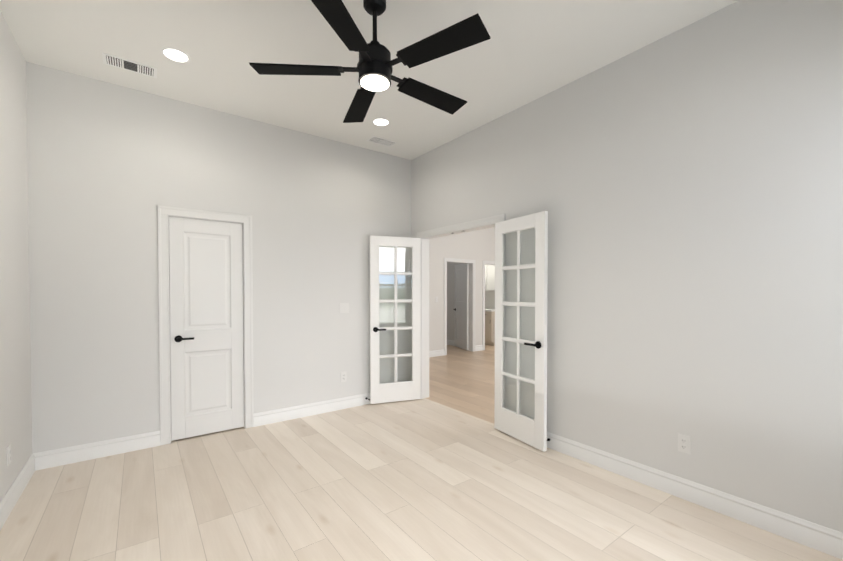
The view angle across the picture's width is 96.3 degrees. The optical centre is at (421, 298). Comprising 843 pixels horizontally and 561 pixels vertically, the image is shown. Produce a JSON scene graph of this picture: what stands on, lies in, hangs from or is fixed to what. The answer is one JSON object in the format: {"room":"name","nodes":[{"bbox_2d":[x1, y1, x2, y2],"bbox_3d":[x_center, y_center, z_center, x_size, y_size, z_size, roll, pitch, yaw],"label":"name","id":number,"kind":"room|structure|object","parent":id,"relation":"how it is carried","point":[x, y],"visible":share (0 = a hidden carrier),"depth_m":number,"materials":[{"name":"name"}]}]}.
{"room":"empty room","nodes":[
{"label":"empty room","id":0,"kind":"room"},
{"bbox_2d":[0,10,31,501],"bbox_3d":[-1.685,-0.202,1.046,0.120,3.070,4.380,-1,1,-37],"label":"wall","id":1,"kind":"structure","parent":0,"point":[15,394],"depth_m":2.49,"materials":[{"name":"white paint"}]},
{"bbox_2d":[7,444,10,465],"bbox_3d":[-2.561,0.972,2.346,0.009,0.115,0.070,-1,1,-37],"label":"electrical outlet","id":2,"kind":"object","parent":1,"relation":"attached to","point":[8,454],"visible":1,"depth_m":2.33,"materials":[{"name":"white plastic"}]},
{"bbox_2d":[0,452,39,529],"bbox_3d":[-1.666,1.266,1.159,0.016,0.130,4.260,-1,1,-37],"label":"baseboard","id":3,"kind":"structure","parent":1,"relation":"attached to","point":[10,499],"depth_m":2.47,"materials":[{"name":"white wood"}]},
{"bbox_2d":[26,62,410,453],"bbox_3d":[-1.577,-0.250,3.934,3.750,3.070,0.120,-1,1,-37],"label":"wall","id":4,"kind":"structure","parent":0,"point":[111,167],"depth_m":3.32,"materials":[{"name":"white paint"}]},
{"bbox_2d":[40,431,159,469],"bbox_3d":[-2.611,1.234,3.101,0.765,0.130,0.016,-1,1,-37],"label":"baseboard","id":5,"kind":"structure","parent":4,"relation":"attached to","point":[73,454],"depth_m":3.08,"materials":[{"name":"white wood"}]},
{"bbox_2d":[157,205,253,445],"bbox_3d":[-2.032,0.236,3.592,0.770,2.110,0.137,-1,1,-37],"label":"trim","id":6,"kind":"structure","parent":4,"relation":"attached to","point":[165,213],"depth_m":3.38,"materials":[{"name":"white wood"}]},
{"bbox_2d":[169,217,243,440],"bbox_3d":[-2.003,0.271,3.553,0.604,2.013,0.089,-1,1,-37],"label":"closet door","id":7,"kind":"structure","parent":4,"relation":"in","point":[206,322],"depth_m":3.55,"materials":[{"name":"white wood"}]},
{"bbox_2d":[254,393,369,426],"bbox_3d":[-0.908,1.213,4.373,1.945,0.130,0.016,-1,1,-37],"label":"baseboard","id":8,"kind":"structure","parent":4,"relation":"attached to","point":[284,414],"depth_m":4.13,"materials":[{"name":"white wood"}]},
{"bbox_2d":[341,372,346,381],"bbox_3d":[-0.901,0.908,4.378,0.070,0.115,0.009,-1,1,-37],"label":"electrical outlet","id":9,"kind":"object","parent":4,"relation":"attached to","point":[343,376],"visible":1,"depth_m":4.38,"materials":[{"name":"white plastic"}]},
{"bbox_2d":[0,0,738,159],"bbox_3d":[-0.266,-1.805,2.154,3.750,0.100,4.500,-1,1,-37],"label":"ceiling","id":10,"kind":"structure","parent":0,"point":[528,51],"depth_m":2.67,"materials":[{"name":"white paint"}]},
{"bbox_2d":[102,52,156,77],"bbox_3d":[-2.204,-1.762,2.861,0.325,0.011,0.165,-1,1,-37],"label":"ceiling vent","id":11,"kind":"object","parent":10,"relation":"in","point":[128,65],"visible":1,"depth_m":2.85,"materials":[{"name":"white plastic"}]},
{"bbox_2d":[160,47,190,62],"bbox_3d":[-1.779,-1.762,2.735,0.184,0.005,0.184,-1,1,-37],"label":"recessed light","id":12,"kind":"object","parent":10,"relation":"in","point":[175,54],"visible":1,"depth_m":2.72,"materials":[{"name":"white plastic"}]},
{"bbox_2d":[249,0,490,122],"bbox_3d":[-0.232,-1.474,2.116,1.240,0.562,1.289,-1,1,-37],"label":"ceiling fan","id":13,"kind":"object","parent":10,"relation":"hanging from","point":[375,64],"visible":1,"depth_m":2.01,"materials":[{"name":"black metal"}]},
{"bbox_2d":[372,118,389,125],"bbox_3d":[-0.409,-1.780,3.808,0.184,0.005,0.184,-1,1,-37],"label":"recessed light","id":14,"kind":"object","parent":10,"relation":"in","point":[381,121],"visible":1,"depth_m":3.79,"materials":[{"name":"white plastic"}]},
{"bbox_2d":[366,136,396,146],"bbox_3d":[-0.452,-1.786,4.300,0.310,0.010,0.160,-1,1,-37],"label":"ceiling vent","id":15,"kind":"object","parent":10,"relation":"in","point":[380,141],"visible":1,"depth_m":4.29,"materials":[{"name":"white plastic"}]},
{"bbox_2d":[0,345,842,560],"bbox_3d":[0.537,1.285,5.475,8.950,0.050,8.780,-1,1,-37],"label":"floor","id":16,"kind":"structure","parent":0,"point":[424,479],"depth_m":2.44,"materials":[{"name":"beige wood"}]},
{"bbox_2d":[485,309,494,344],"bbox_3d":[1.867,0.754,9.789,0.602,0.870,0.415,-1,1,-37],"label":"base cabinet","id":17,"kind":"object","parent":16,"relation":"on","point":[490,313],"depth_m":9.51,"materials":[{"name":"beige wood"}]},
{"bbox_2d":[447,262,463,340],"bbox_3d":[0.976,-0.339,9.383,0.060,3.070,1.260,-1,1,-37],"label":"wall","id":18,"kind":"structure","parent":0,"point":[450,266],"depth_m":9.64,"materials":[{"name":"white paint"}]},
{"bbox_2d":[447,340,453,345],"bbox_3d":[0.951,1.131,9.377,0.016,0.130,1.240,-1,1,-37],"label":"baseboard","id":19,"kind":"structure","parent":18,"relation":"attached to","point":[450,342],"depth_m":9.65,"materials":[{"name":"white"}]},
{"bbox_2d":[453,263,468,349],"bbox_3d":[0.968,0.182,9.059,0.312,2.014,0.726,-1,1,-37],"label":"door","id":20,"kind":"structure","parent":18,"relation":"in","point":[461,329],"depth_m":8.98,"materials":[{"name":"white wood"}]},
{"bbox_2d":[429,227,494,350],"bbox_3d":[0.671,-0.321,8.295,5.070,3.070,0.120,-1,1,-37],"label":"wall","id":21,"kind":"structure","parent":0,"point":[478,246],"depth_m":8.18,"materials":[{"name":"white paint"}]},
{"bbox_2d":[429,349,443,356],"bbox_3d":[-0.418,1.163,7.421,2.250,0.130,0.016,-1,1,-37],"label":"baseboard","id":22,"kind":"structure","parent":21,"relation":"attached to","point":[435,352],"depth_m":7.96,"materials":[{"name":"white wood"}]},
{"bbox_2d":[444,258,494,354],"bbox_3d":[1.289,0.161,8.754,2.100,2.090,0.137,-1,1,-37],"label":"door frame","id":23,"kind":"structure","parent":21,"relation":"attached to","point":[472,276],"depth_m":8.61,"materials":[{"name":"white wood"}]},
{"bbox_2d":[475,345,482,350],"bbox_3d":[1.325,1.142,8.722,0.240,0.130,0.016,-1,1,-37],"label":"baseboard","id":24,"kind":"structure","parent":21,"relation":"attached to","point":[478,347],"depth_m":8.72,"materials":[{"name":"white wood"}]},
{"bbox_2d":[485,291,494,308],"bbox_3d":[1.816,-0.356,10.397,0.060,3.070,1.880,-1,1,-37],"label":"wall","id":25,"kind":"structure","parent":0,"point":[489,299],"depth_m":10.27,"materials":[{"name":"white paint"}]},
{"bbox_2d":[485,265,494,290],"bbox_3d":[1.968,-0.662,9.841,0.352,0.900,0.415,-1,1,-37],"label":"upper cabinet","id":26,"kind":"object","parent":25,"relation":"attached to","point":[489,269],"depth_m":9.81,"materials":[{"name":"beige wood"}]},
{"bbox_2d":[411,0,842,532],"bbox_3d":[0.581,-0.252,4.079,0.120,3.070,6.530,-1,1,-37],"label":"wall","id":27,"kind":"structure","parent":0,"point":[683,187],"depth_m":2.42,"materials":[{"name":"white paint"}]},
{"bbox_2d":[370,235,419,403],"bbox_3d":[-0.324,0.253,4.644,0.630,2.013,0.249,-1,1,-37],"label":"french door","id":28,"kind":"structure","parent":27,"relation":"in","point":[394,391],"depth_m":4.61,"materials":[{"name":"white wood"}]},
{"bbox_2d":[417,214,504,406],"bbox_3d":[0.430,0.225,4.289,0.154,2.110,1.445,-1,1,-37],"label":"door frame","id":29,"kind":"structure","parent":27,"relation":"attached to","point":[464,227],"depth_m":4.77,"materials":[{"name":"white wood"}]},
{"bbox_2d":[494,211,547,451],"bbox_3d":[0.869,0.273,3.424,0.176,2.013,0.640,-1,1,-37],"label":"french door","id":30,"kind":"structure","parent":27,"relation":"in","point":[524,428],"depth_m":3.38,"materials":[{"name":"white wood"}]},
{"bbox_2d":[678,433,690,453],"bbox_3d":[1.717,0.950,2.469,0.009,0.115,0.070,-1,1,-37],"label":"electrical outlet","id":31,"kind":"object","parent":27,"relation":"attached to","point":[684,442],"visible":1,"depth_m":2.47,"materials":[{"name":"white plastic"}]},
{"bbox_2d":[547,432,842,559],"bbox_3d":[1.599,1.242,2.626,0.016,0.130,2.645,-1,1,-37],"label":"baseboard","id":32,"kind":"structure","parent":27,"relation":"attached to","point":[826,540],"depth_m":2.33,"materials":[{"name":"white wood"}]}
]}

